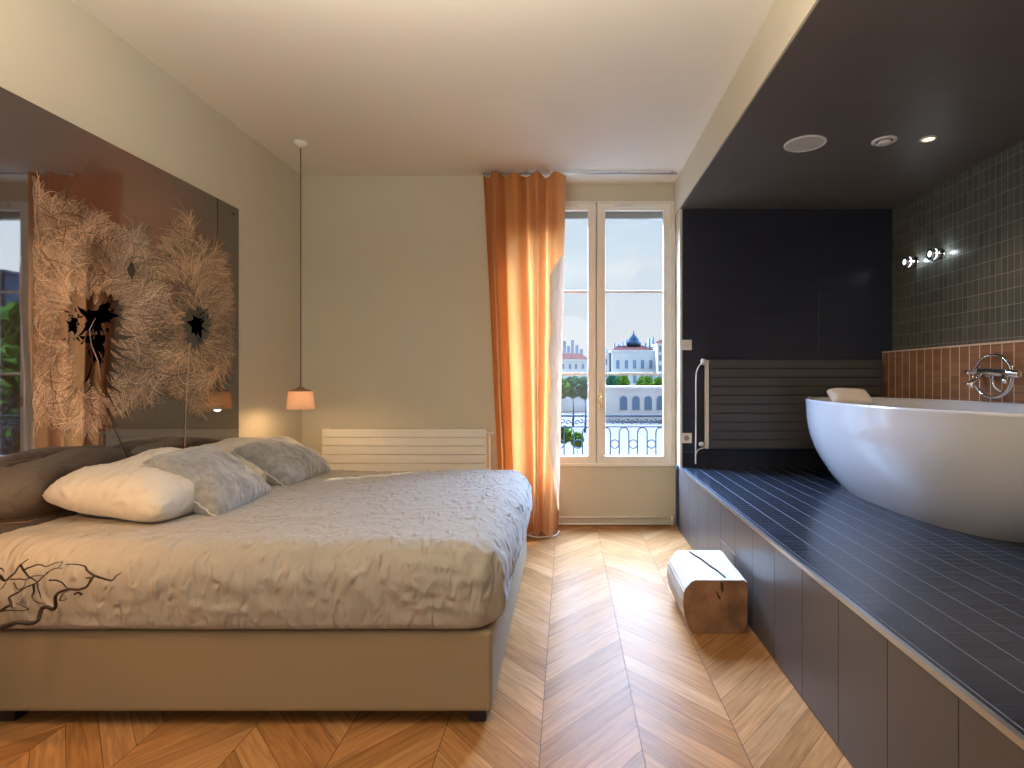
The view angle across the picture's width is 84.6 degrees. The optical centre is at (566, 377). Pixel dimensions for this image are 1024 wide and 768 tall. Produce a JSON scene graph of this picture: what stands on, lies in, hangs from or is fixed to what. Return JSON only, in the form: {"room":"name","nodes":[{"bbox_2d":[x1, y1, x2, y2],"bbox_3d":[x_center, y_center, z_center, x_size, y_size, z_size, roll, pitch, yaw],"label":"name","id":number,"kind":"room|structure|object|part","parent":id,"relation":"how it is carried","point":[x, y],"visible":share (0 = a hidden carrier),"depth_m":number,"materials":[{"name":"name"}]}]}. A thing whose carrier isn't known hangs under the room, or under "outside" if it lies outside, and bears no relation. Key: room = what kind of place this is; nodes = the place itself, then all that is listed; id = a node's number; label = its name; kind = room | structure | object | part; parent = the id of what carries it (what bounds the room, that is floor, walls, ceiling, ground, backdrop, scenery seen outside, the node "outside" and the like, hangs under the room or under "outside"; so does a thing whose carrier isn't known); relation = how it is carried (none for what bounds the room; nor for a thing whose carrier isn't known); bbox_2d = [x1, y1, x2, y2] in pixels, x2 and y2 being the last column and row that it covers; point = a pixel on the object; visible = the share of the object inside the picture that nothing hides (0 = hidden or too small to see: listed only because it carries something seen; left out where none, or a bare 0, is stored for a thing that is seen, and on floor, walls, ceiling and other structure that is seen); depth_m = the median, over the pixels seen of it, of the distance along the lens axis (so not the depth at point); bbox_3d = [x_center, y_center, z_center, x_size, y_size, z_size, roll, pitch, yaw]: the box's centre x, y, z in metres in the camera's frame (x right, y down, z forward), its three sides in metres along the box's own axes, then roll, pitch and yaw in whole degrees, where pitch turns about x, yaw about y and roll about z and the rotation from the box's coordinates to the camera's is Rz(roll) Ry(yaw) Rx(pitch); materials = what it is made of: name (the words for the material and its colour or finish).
{"room":"hotel room","nodes":[
{"label":"hotel room","id":0,"kind":"room"},
{"bbox_2d":[0,519,121,629],"bbox_3d":[-1.864,0.886,1.887,0.655,0.799,0.150,0,0,-14],"label":"branch arrangement","id":1,"kind":"object","parent":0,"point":[40,612],"visible":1,"depth_m":1.90,"materials":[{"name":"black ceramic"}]},
{"bbox_2d":[0,0,301,443],"bbox_3d":[-2.326,-0.206,0.750,0.200,2.982,7.900,0,0,0],"label":"wall","id":2,"kind":"structure","parent":0,"point":[55,55],"depth_m":3.33,"materials":[{"name":"beige paint"}]},
{"bbox_2d":[0,87,238,533],"bbox_3d":[-2.217,-0.129,2.169,0.018,2.021,3.210,0,0,0],"label":"panel","id":3,"kind":"object","parent":2,"relation":"attached to","point":[119,274],"visible":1,"depth_m":2.63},
{"bbox_2d":[54,308,80,345],"bbox_3d":[-2.212,-0.232,2.496,0.001,0.185,0.179,0,0,0],"label":"print","id":4,"kind":"object","parent":3,"relation":"attached to","point":[67,321],"depth_m":2.48},
{"bbox_2d":[63,334,121,403],"bbox_3d":[-2.212,-0.043,2.617,0.001,0.347,0.332,0,0,0],"label":"print","id":5,"kind":"object","parent":3,"relation":"attached to","point":[92,363],"depth_m":2.61},
{"bbox_2d":[89,319,99,374],"bbox_3d":[-2.210,-0.136,2.619,0.001,0.292,0.065,0,0,0],"label":"print","id":6,"kind":"object","parent":3,"relation":"attached to","point":[94,319],"depth_m":2.61},
{"bbox_2d":[60,286,134,382],"bbox_3d":[-2.212,-0.196,2.653,0.001,0.440,0.423,0,0,0],"label":"print","id":7,"kind":"object","parent":3,"relation":"attached to","point":[97,323],"depth_m":2.63},
{"bbox_2d":[32,170,181,443],"bbox_3d":[-2.213,-0.275,2.770,0.002,1.184,0.914,0,0,0],"label":"print","id":8,"kind":"object","parent":3,"relation":"attached to","point":[107,269],"depth_m":2.66},
{"bbox_2d":[97,291,120,325],"bbox_3d":[-2.212,-0.320,2.701,0.001,0.195,0.161,0,0,0],"label":"print","id":9,"kind":"object","parent":3,"relation":"on","point":[108,302],"depth_m":2.70},
{"bbox_2d":[106,407,131,456],"bbox_3d":[-2.212,0.337,2.797,0.001,0.395,0.231,0,0,0],"label":"print","id":10,"kind":"object","parent":3,"relation":"attached to","point":[107,409],"depth_m":2.76},
{"bbox_2d":[127,261,135,278],"bbox_3d":[-2.212,-0.549,2.841,0.001,0.102,0.058,0,0,0],"label":"print","id":11,"kind":"object","parent":3,"relation":"attached to","point":[131,270],"depth_m":2.84},
{"bbox_2d":[137,196,235,422],"bbox_3d":[-2.213,-0.375,3.305,0.002,1.299,0.883,0,0,0],"label":"print","id":12,"kind":"object","parent":3,"relation":"attached to","point":[186,249],"depth_m":3.24},
{"bbox_2d":[184,343,190,448],"bbox_3d":[-2.212,0.081,3.265,0.001,0.729,0.068,0,0,0],"label":"print","id":13,"kind":"object","parent":3,"relation":"attached to","point":[190,343],"depth_m":3.25},
{"bbox_2d":[181,307,211,351],"bbox_3d":[-2.212,-0.295,3.343,0.001,0.280,0.284,0,0,0],"label":"print","id":14,"kind":"object","parent":3,"relation":"attached to","point":[196,322],"depth_m":3.34},
{"bbox_2d":[185,319,211,340],"bbox_3d":[-2.212,-0.303,3.363,0.001,0.162,0.249,0,0,0],"label":"print","id":15,"kind":"object","parent":3,"relation":"attached to","point":[195,329],"depth_m":3.36},
{"bbox_2d":[302,176,507,469],"bbox_3d":[-1.448,-0.206,4.994,1.956,2.982,0.588,0,0,0],"label":"wall","id":16,"kind":"structure","parent":0,"point":[396,316],"depth_m":4.70,"materials":[{"name":"beige paint"}]},
{"bbox_2d":[322,428,493,471],"bbox_3d":[-1.299,0.851,4.627,1.407,0.869,0.145,0,0,0],"label":"radiator","id":17,"kind":"object","parent":16,"relation":"attached to","point":[354,449],"visible":0.55,"depth_m":4.57,"materials":[{"name":"white metal"}]},
{"bbox_3d":[-1.329,0.699,4.635,1.326,0.554,0.106,0,0,0],"label":"panel","id":18,"kind":"part","parent":17,"relation":"part of","materials":[{"name":"beige paint"}]},
{"bbox_2d":[558,184,675,524],"bbox_3d":[0.239,-0.206,4.923,1.420,2.982,0.060,0,0,0],"label":"wall","id":19,"kind":"structure","parent":16,"relation":"in","point":[583,490],"depth_m":4.89,"materials":[{"name":"beige paint"}]},
{"bbox_2d":[558,516,674,525],"bbox_3d":[0.234,1.243,4.874,1.410,0.085,0.037,0,0,0],"label":"baseboard","id":20,"kind":"structure","parent":19,"relation":"attached to","point":[562,520],"depth_m":4.88,"materials":[{"name":"beige paint"}]},
{"bbox_2d":[560,201,674,465],"bbox_3d":[0.258,-0.389,4.894,1.372,2.314,0.118,0,0,0],"label":"window","id":21,"kind":"structure","parent":19,"relation":"attached to","point":[596,210],"depth_m":4.87,"materials":[{"name":"beige paint"}]},
{"bbox_2d":[565,203,578,207],"bbox_3d":[-0.043,-1.497,4.860,0.296,0.035,0.020,0,0,0],"label":"air vent","id":22,"kind":"object","parent":21,"relation":"attached to","point":[567,205],"depth_m":4.85,"materials":[{"name":"white plastic"}]},
{"bbox_3d":[-0.067,-0.389,4.897,0.640,2.267,0.052,0,0,0],"label":"sash","id":23,"kind":"part","parent":21,"relation":"part of","materials":[{"name":"beige paint"}]},
{"bbox_3d":[0.291,0.187,4.853,0.026,0.131,0.036,0,0,0],"label":"handle","id":24,"kind":"part","parent":21,"relation":"part of","materials":[{"name":"gold metal"}]},
{"bbox_2d":[565,212,662,219],"bbox_3d":[0.260,-1.478,4.983,1.378,0.134,0.059,0,0,0],"label":"roller blind","id":25,"kind":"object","parent":21,"relation":"attached to","point":[568,215],"depth_m":4.95,"materials":[{"name":"grey fabric"}]},
{"bbox_3d":[0.254,0.755,4.878,1.366,0.026,0.030,0,0,0],"label":"sill","id":26,"kind":"part","parent":21,"relation":"part of","materials":[{"name":"beige paint"}]},
{"bbox_3d":[0.583,-0.389,4.897,0.644,2.267,0.052,0,0,0],"label":"sash","id":27,"kind":"part","parent":21,"relation":"part of","materials":[{"name":"beige paint"}]},
{"bbox_2d":[615,203,654,207],"bbox_3d":[0.592,-1.497,4.860,0.348,0.035,0.020,0,0,0],"label":"air vent","id":28,"kind":"object","parent":21,"relation":"attached to","point":[617,205],"depth_m":4.85,"materials":[{"name":"white plastic"}]},
{"bbox_2d":[72,0,775,183],"bbox_3d":[0.252,-1.797,0.856,5.356,0.200,8.113,0,0,0],"label":"ceiling","id":29,"kind":"structure","parent":0,"point":[372,87],"depth_m":3.14,"materials":[{"name":"beige paint"}]},
{"bbox_2d":[286,139,314,409],"bbox_3d":[-1.915,-0.736,4.023,0.189,1.921,0.189,0,0,0],"label":"pendant lamp","id":30,"kind":"object","parent":29,"relation":"hanging from","point":[300,398],"visible":1,"depth_m":3.98,"materials":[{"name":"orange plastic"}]},
{"bbox_3d":[-1.915,0.160,4.023,0.189,0.129,0.189,0,0,0],"label":"lamp shade","id":31,"kind":"part","parent":30,"relation":"part of","materials":[{"name":"orange fabric"}]},
{"bbox_3d":[-1.915,-0.794,4.023,0.006,1.726,0.006,0,0,0],"label":"cord","id":32,"kind":"part","parent":30,"relation":"part of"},
{"bbox_2d":[483,171,676,174],"bbox_3d":[0.107,-1.676,4.582,1.590,0.042,0.032,0,0,0],"label":"rail","id":33,"kind":"object","parent":29,"relation":"attached to","point":[485,172],"visible":0.94,"depth_m":4.58,"materials":[{"name":"metal"}]},
{"bbox_2d":[483,171,565,536],"bbox_3d":[-0.346,-0.197,4.582,0.663,2.953,0.288,0,0,15],"label":"curtain","id":34,"kind":"object","parent":33,"relation":"hanging from","point":[525,216],"visible":0.93,"depth_m":4.58,"materials":[{"name":"fabric"}]},
{"bbox_2d":[0,525,852,767],"bbox_3d":[-0.688,1.287,0.754,3.275,0.004,8.278,0,0,0],"label":"floor","id":35,"kind":"structure","parent":0,"point":[602,666],"depth_m":2.13,"materials":[{"name":"brown wood"}]},
{"bbox_2d":[0,470,532,720],"bbox_3d":[-1.218,0.945,2.953,1.984,0.680,1.880,0,0,0],"label":"bed","id":36,"kind":"object","parent":35,"relation":"on","point":[334,590],"visible":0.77,"depth_m":2.06,"materials":[{"name":"beige fabric"}]},
{"bbox_3d":[-2.099,1.257,2.124,0.065,0.056,0.060,0,0,0],"label":"leg","id":37,"kind":"part","parent":36,"relation":"part of","materials":[{"name":"black"}]},
{"bbox_2d":[42,447,255,522],"bbox_3d":[-1.940,0.495,2.693,0.534,0.304,0.717,0,0,3],"label":"pillow","id":38,"kind":"object","parent":36,"relation":"on","point":[123,489],"visible":0.58,"depth_m":2.38,"materials":[{"name":"beige fabric"}]},
{"bbox_2d":[141,445,270,515],"bbox_3d":[-1.768,0.506,2.792,0.378,0.325,0.548,0,0,-5],"label":"cushion","id":39,"kind":"object","parent":36,"relation":"on","point":[221,486],"visible":0.74,"depth_m":2.63,"materials":[{"name":"grey fabric"}]},
{"bbox_2d":[201,437,268,483],"bbox_3d":[-1.950,0.507,3.469,0.461,0.277,0.658,0,0,-1],"label":"pillow","id":40,"kind":"object","parent":36,"relation":"on","point":[226,445],"visible":0.2,"depth_m":3.25,"materials":[{"name":"beige fabric"}]},
{"bbox_2d":[231,436,330,486],"bbox_3d":[-1.745,0.515,3.469,0.366,0.290,0.569,0,0,2],"label":"cushion","id":41,"kind":"object","parent":36,"relation":"on","point":[285,461],"visible":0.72,"depth_m":3.29,"materials":[{"name":"grey fabric"}]},
{"bbox_3d":[-0.335,1.257,2.124,0.065,0.056,0.060,0,0,0],"label":"leg","id":42,"kind":"part","parent":36,"relation":"part of","materials":[{"name":"black"}]},
{"bbox_2d":[527,531,558,537],"bbox_3d":[-0.278,1.275,4.482,0.581,0.020,0.167,0,0,-42],"label":"cable","id":43,"kind":"object","parent":35,"relation":"on","point":[558,531],"visible":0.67,"depth_m":4.50,"materials":[{"name":"white plastic"}]},
{"bbox_2d":[667,550,747,633],"bbox_3d":[0.747,1.141,3.036,0.332,0.287,0.452,0,0,0],"label":"stool","id":44,"kind":"object","parent":35,"relation":"on","point":[710,593],"visible":1,"depth_m":2.81,"materials":[{"name":"brown wood"}]},
{"bbox_2d":[679,467,1023,767],"bbox_3d":[1.834,1.015,0.850,1.793,0.540,7.700,0,0,0],"label":"platform","id":45,"kind":"object","parent":35,"relation":"on","point":[902,636],"visible":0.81,"depth_m":2.04,"materials":[{"name":"black tile"}]},
{"bbox_3d":[0.955,1.022,4.658,0.029,0.515,0.080,0,0,0],"label":"panel","id":46,"kind":"part","parent":45,"relation":"part of","materials":[{"name":"grey wood"}]},
{"bbox_3d":[0.955,1.022,4.468,0.029,0.515,0.294,0,0,0],"label":"panel","id":47,"kind":"part","parent":45,"relation":"part of","materials":[{"name":"grey wood"}]},
{"bbox_3d":[0.955,1.022,4.170,0.029,0.515,0.294,0,0,0],"label":"panel","id":48,"kind":"part","parent":45,"relation":"part of","materials":[{"name":"grey wood"}]},
{"bbox_3d":[0.955,1.022,3.873,0.029,0.515,0.294,0,0,0],"label":"panel","id":49,"kind":"part","parent":45,"relation":"part of","materials":[{"name":"grey wood"}]},
{"bbox_3d":[0.955,1.022,3.575,0.029,0.515,0.294,0,0,0],"label":"panel","id":50,"kind":"part","parent":45,"relation":"part of","materials":[{"name":"grey wood"}]},
{"bbox_3d":[0.955,1.134,3.278,0.029,0.291,0.294,0,0,0],"label":"hatch panel","id":51,"kind":"part","parent":45,"relation":"part of","materials":[{"name":"grey wood"}]},
{"bbox_3d":[0.955,0.875,3.278,0.029,0.221,0.294,0,0,0],"label":"panel","id":52,"kind":"part","parent":45,"relation":"part of","materials":[{"name":"grey wood"}]},
{"bbox_3d":[0.955,1.022,2.981,0.029,0.515,0.294,0,0,0],"label":"panel","id":53,"kind":"part","parent":45,"relation":"part of","materials":[{"name":"grey wood"}]},
{"bbox_3d":[0.955,1.022,2.683,0.029,0.515,0.294,0,0,0],"label":"panel","id":54,"kind":"part","parent":45,"relation":"part of","materials":[{"name":"grey wood"}]},
{"bbox_3d":[0.955,1.022,2.385,0.029,0.515,0.294,0,0,0],"label":"panel","id":55,"kind":"part","parent":45,"relation":"part of","materials":[{"name":"grey wood"}]},
{"bbox_3d":[0.955,1.022,2.088,0.029,0.515,0.294,0,0,0],"label":"panel","id":56,"kind":"part","parent":45,"relation":"part of","materials":[{"name":"grey wood"}]},
{"bbox_3d":[0.955,1.022,1.790,0.029,0.515,0.294,0,0,0],"label":"panel","id":57,"kind":"part","parent":45,"relation":"part of","materials":[{"name":"grey wood"}]},
{"bbox_2d":[805,397,1023,542],"bbox_3d":[2.134,0.447,3.301,1.039,0.601,2.206,0,0,0],"label":"bathtub","id":58,"kind":"object","parent":45,"relation":"on","point":[956,465],"visible":0.99,"depth_m":2.72,"materials":[{"name":"white ceramic"}]},
{"bbox_2d":[827,388,872,404],"bbox_3d":[2.100,0.140,4.159,0.293,0.133,0.149,0,0,0],"label":"pillow","id":59,"kind":"object","parent":58,"relation":"on","point":[841,395],"visible":0.87,"depth_m":4.11,"materials":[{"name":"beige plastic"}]},
{"bbox_2d":[812,398,1023,413],"bbox_3d":[2.134,0.376,3.301,0.964,0.437,2.132,0,0,0],"label":"bathtub rim","id":60,"kind":"object","parent":58,"relation":"in","point":[879,405],"depth_m":3.56,"materials":[{"name":"white ceramic"}]},
{"bbox_3d":[0.955,1.022,1.493,0.029,0.515,0.294,0,0,0],"label":"panel","id":61,"kind":"part","parent":45,"relation":"part of","materials":[{"name":"grey wood"}]},
{"bbox_3d":[0.955,1.022,1.195,0.029,0.515,0.294,0,0,0],"label":"panel","id":62,"kind":"part","parent":45,"relation":"part of","materials":[{"name":"grey wood"}]},
{"bbox_2d":[675,209,681,466],"bbox_3d":[0.959,-0.475,4.994,0.020,2.444,0.588,0,0,0],"label":"wall","id":63,"kind":"structure","parent":0,"point":[678,218],"depth_m":4.76,"materials":[{"name":"beige paint"}]},
{"bbox_2d":[674,0,818,215],"bbox_3d":[0.943,-1.558,0.946,0.012,0.277,7.893,0,0,0],"label":"beam","id":64,"kind":"structure","parent":0,"point":[785,18],"depth_m":2.92,"materials":[{"name":"beige paint"}]},
{"bbox_2d":[675,209,891,525],"bbox_3d":[1.950,-0.206,4.991,1.961,2.982,0.594,0,0,0],"label":"wall","id":65,"kind":"structure","parent":0,"point":[758,284],"depth_m":4.70,"materials":[{"name":"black paint"}]},
{"bbox_2d":[681,340,691,349],"bbox_3d":[1.004,-0.277,4.694,0.086,0.086,0.013,0,0,0],"label":"light switch","id":66,"kind":"object","parent":65,"relation":"attached to","point":[685,344],"visible":1,"depth_m":4.69,"materials":[{"name":"white plastic"}]},
{"bbox_2d":[681,433,691,442],"bbox_3d":[1.004,0.504,4.694,0.086,0.086,0.012,0,0,0],"label":"power socket","id":67,"kind":"object","parent":65,"relation":"attached to","point":[685,437],"visible":1,"depth_m":4.69,"materials":[{"name":"beige plastic"}]},
{"bbox_2d":[682,452,825,466],"bbox_3d":[1.808,0.685,4.694,1.677,0.126,0.012,0,0,0],"label":"baseboard","id":68,"kind":"structure","parent":65,"relation":"attached to","point":[703,459],"depth_m":4.69,"materials":[{"name":"black tile"}]},
{"bbox_2d":[695,359,880,463],"bbox_3d":[1.831,0.276,4.644,1.546,0.868,0.110,0,0,0],"label":"radiator","id":69,"kind":"object","parent":65,"relation":"attached to","point":[749,404],"visible":0.84,"depth_m":4.63,"materials":[{"name":"grey metal"}]},
{"bbox_3d":[1.161,0.219,4.652,0.025,0.736,0.055,0,0,0],"label":"rail","id":70,"kind":"part","parent":69,"relation":"part of","materials":[{"name":"metal"}]},
{"bbox_3d":[1.893,0.218,4.665,1.402,0.727,0.046,0,0,0],"label":"panel","id":71,"kind":"part","parent":69,"relation":"part of","materials":[{"name":"black metal"}]},
{"bbox_2d":[680,0,1023,208],"bbox_3d":[1.840,-1.558,0.850,1.781,0.277,7.700,0,0,0],"label":"ceiling","id":72,"kind":"structure","parent":0,"point":[855,73],"depth_m":2.95,"materials":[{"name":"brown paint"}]},
{"bbox_2d":[784,135,826,151],"bbox_3d":[1.441,-1.416,3.387,0.242,0.008,0.242,0,0,0],"label":"ceiling speaker","id":73,"kind":"object","parent":72,"relation":"attached to","point":[805,143],"visible":1,"depth_m":3.37,"materials":[{"name":"white plastic"}]},
{"bbox_2d":[871,135,897,146],"bbox_3d":[1.898,-1.410,3.344,0.140,0.020,0.140,0,0,0],"label":"valve","id":74,"kind":"object","parent":72,"relation":"attached to","point":[885,140],"visible":1,"depth_m":3.32,"materials":[{"name":"white plastic"}]},
{"bbox_2d":[919,135,937,142],"bbox_3d":[2.143,-1.415,3.317,0.094,0.009,0.094,0,0,0],"label":"recessed light","id":75,"kind":"object","parent":72,"relation":"in","point":[929,138],"visible":1,"depth_m":3.31,"materials":[{"name":"white plastic"}]},
{"bbox_2d":[882,340,1023,402],"bbox_3d":[2.686,0.263,0.850,0.088,0.970,7.700,0,0,0],"label":"tile backsplash","id":76,"kind":"structure","parent":0,"point":[932,372],"depth_m":3.88,"materials":[{"name":"orange tile"}]},
{"bbox_3d":[2.686,-0.216,0.850,0.088,0.012,7.699,0,0,0],"label":"edge trim","id":77,"kind":"part","parent":76,"relation":"part of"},
{"bbox_2d":[964,353,1022,398],"bbox_3d":[2.575,-0.013,3.397,0.190,0.278,0.451,0,0,0],"label":"mixer","id":78,"kind":"object","parent":76,"relation":"attached to","point":[1011,372],"visible":1,"depth_m":3.38,"materials":[{"name":"silver metal"}]},
{"bbox_3d":[2.586,-0.035,3.563,0.032,0.033,0.119,0,0,0],"label":"lever handle","id":79,"kind":"part","parent":78,"relation":"part of","materials":[{"name":"silver metal"}]},
{"bbox_3d":[2.536,-0.003,3.243,0.028,0.069,0.170,0,0,36],"label":"spout","id":80,"kind":"part","parent":78,"relation":"part of","materials":[{"name":"silver metal"}]},
{"bbox_2d":[892,141,1023,350],"bbox_3d":[2.830,-0.206,0.750,0.200,2.982,7.900,0,0,0],"label":"wall","id":81,"kind":"structure","parent":0,"point":[974,294],"depth_m":3.84,"materials":[{"name":"grey tile"}]},
{"bbox_2d":[902,256,918,267],"bbox_3d":[2.684,-0.907,4.377,0.091,0.086,0.086,0,0,0],"label":"wall light","id":82,"kind":"object","parent":81,"relation":"attached to","point":[910,261],"visible":1,"depth_m":4.35,"materials":[{"name":"silver metal"}]},
{"bbox_2d":[926,248,944,259],"bbox_3d":[2.684,-0.903,4.073,0.091,0.086,0.086,0,0,0],"label":"wall light","id":83,"kind":"object","parent":81,"relation":"attached to","point":[932,253],"visible":1,"depth_m":4.05,"materials":[{"name":"silver metal"}]},
{"bbox_3d":[0.239,-0.358,5.120,1.420,3.686,0.335,0,0,0],"label":"wall","id":84,"kind":"structure","parent":0,"visible":0},
{"bbox_2d":[560,415,662,454],"bbox_3d":[0.260,0.583,5.217,1.378,0.476,0.024,0,0,0],"label":"balcony railing","id":85,"kind":"object","parent":84,"relation":"attached to","point":[561,415],"visible":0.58,"depth_m":5.21,"materials":[{"name":"metal"}]},
{"bbox_3d":[0.260,0.455,5.217,1.378,0.009,0.014,0,0,0],"label":"rail","id":86,"kind":"part","parent":85,"relation":"part of","materials":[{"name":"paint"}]},
{"bbox_3d":[0.260,0.353,5.217,1.378,0.017,0.024,0,0,0],"label":"handrail","id":87,"kind":"part","parent":85,"relation":"part of","materials":[{"name":"metal"}]},
{"label":"outside","id":88,"kind":"structure","parent":0,"visible":0},
{"bbox_2d":[560,412,662,454],"bbox_3d":[100.000,8.035,214.000,320.000,0.500,412.000,0,0,0],"label":"ground","id":89,"kind":"structure","parent":88,"point":[642,434],"depth_m":71.99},
{"bbox_2d":[563,341,565,352],"bbox_3d":[-0.737,-1.563,167.000,0.885,18.697,4.000,0,0,0],"label":"tower","id":90,"kind":"structure","parent":89,"relation":"on","point":[564,342],"depth_m":165.00,"materials":[{"name":"stone"}]},
{"bbox_2d":[561,378,569,398],"bbox_3d":[-1.046,3.847,84.961,3.155,7.890,3.178,0,0,0],"label":"tree","id":91,"kind":"object","parent":89,"relation":"on","point":[565,384],"visible":0.34,"depth_m":84.42,"materials":[{"name":"green plant"}]},
{"bbox_2d":[561,425,571,443],"bbox_3d":[-0.141,4.986,26.007,0.823,5.603,0.791,0,0,0],"label":"tree","id":92,"kind":"object","parent":89,"relation":"on","point":[568,432],"visible":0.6,"depth_m":25.79,"materials":[{"name":"green plant"}]},
{"bbox_2d":[566,376,578,425],"bbox_3d":[0.977,3.711,89.972,3.557,8.164,3.446,0,0,0],"label":"tree","id":93,"kind":"object","parent":89,"relation":"on","point":[572,380],"visible":0.55,"depth_m":89.22,"materials":[{"name":"green plant"}]},
{"bbox_3d":[0.977,1.489,89.972,3.557,3.720,3.446,0,0,0],"label":"crown","id":94,"kind":"part","parent":93,"relation":"part of","materials":[{"name":"green plant"}]},
{"bbox_2d":[571,340,573,352],"bbox_3d":[1.622,-1.711,167.000,0.885,18.992,4.000,0,0,0],"label":"tower","id":95,"kind":"structure","parent":89,"relation":"on","point":[572,341],"depth_m":165.00,"materials":[{"name":"stone"}]},
{"bbox_2d":[561,353,587,411],"bbox_3d":[0.116,0.872,136.750,11.056,13.826,14.500,0,0,0],"label":"building","id":96,"kind":"structure","parent":89,"relation":"on","point":[571,362],"depth_m":130.01,"materials":[{"name":"stone"}]},
{"bbox_3d":[0.116,-4.075,136.750,11.056,0.450,14.500,0,0,0],"label":"cornice","id":97,"kind":"part","parent":96,"relation":"part of","materials":[{"name":"stone"}]},
{"bbox_2d":[570,432,583,454],"bbox_3d":[0.437,5.041,24.005,0.652,5.493,0.634,0,0,0],"label":"tree","id":98,"kind":"object","parent":89,"relation":"on","point":[577,435],"visible":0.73,"depth_m":23.84,"materials":[{"name":"green plant"}]},
{"bbox_3d":[0.437,2.650,24.005,0.652,0.711,0.634,0,0,0],"label":"crown","id":99,"kind":"part","parent":98,"relation":"part of","materials":[{"name":"green plant"}]},
{"bbox_2d":[574,376,587,432],"bbox_3d":[2.565,3.742,80.004,3.170,8.101,3.174,0,0,0],"label":"tree","id":100,"kind":"object","parent":89,"relation":"on","point":[581,389],"visible":0.69,"depth_m":79.30,"materials":[{"name":"green plant"}]},
{"bbox_3d":[2.565,1.410,80.004,3.170,3.437,3.174,0,0,0],"label":"crown","id":101,"kind":"part","parent":100,"relation":"part of","materials":[{"name":"green plant"}]},
{"bbox_2d":[605,348,610,385],"bbox_3d":[9.712,-0.454,158.750,4.267,16.479,14.500,0,0,0],"label":"building","id":102,"kind":"structure","parent":89,"relation":"on","point":[607,352],"depth_m":152.00,"materials":[{"name":"beige stone"}]},
{"bbox_2d":[605,375,617,385],"bbox_3d":[9.470,3.530,117.977,2.841,8.522,2.788,0,0,0],"label":"tree","id":103,"kind":"object","parent":89,"relation":"on","point":[612,380],"visible":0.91,"depth_m":117.20,"materials":[{"name":"green plant"}]},
{"bbox_2d":[618,375,629,385],"bbox_3d":[12.028,3.513,120.007,3.080,8.558,3.016,0,0,0],"label":"tree","id":104,"kind":"object","parent":89,"relation":"on","point":[622,378],"visible":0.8,"depth_m":119.16,"materials":[{"name":"green plant"}]},
{"bbox_2d":[609,331,654,385],"bbox_3d":[17.828,-2.799,156.750,12.396,21.168,14.500,0,0,0],"label":"building","id":105,"kind":"structure","parent":89,"relation":"on","point":[632,357],"depth_m":150.01,"materials":[{"name":"stone"}]},
{"bbox_3d":[17.828,-7.230,156.750,12.396,0.450,14.500,0,0,0],"label":"cornice","id":106,"kind":"part","parent":105,"relation":"part of","materials":[{"name":"stone"}]},
{"bbox_2d":[605,386,662,421],"bbox_3d":[15.237,4.656,102.750,17.669,6.258,6.500,0,0,0],"label":"building","id":107,"kind":"structure","parent":89,"relation":"on","point":[619,400],"depth_m":100.00,"materials":[{"name":"beige stone"}]},
{"bbox_3d":[15.237,1.752,102.750,17.669,0.450,6.500,0,0,0],"label":"cornice","id":108,"kind":"part","parent":107,"relation":"part of","materials":[{"name":"beige stone"}]},
{"bbox_2d":[636,376,654,385],"bbox_3d":[16.599,3.618,118.931,4.200,8.353,4.167,0,0,0],"label":"tree","id":109,"kind":"object","parent":89,"relation":"on","point":[642,381],"visible":0.53,"depth_m":117.96,"materials":[{"name":"green plant"}]},
{"bbox_2d":[650,340,662,377],"bbox_3d":[27.856,-1.326,152.750,9.081,18.223,14.500,0,0,0],"label":"building","id":110,"kind":"structure","parent":89,"relation":"on","point":[658,346],"depth_m":146.00,"materials":[{"name":"stone"}]},
{"bbox_2d":[653,376,662,385],"bbox_3d":[19.904,3.713,121.017,2.767,8.157,2.846,0,0,0],"label":"tree","id":111,"kind":"object","parent":89,"relation":"on","point":[658,381],"visible":0.58,"depth_m":120.18,"materials":[{"name":"green plant"}]}
]}

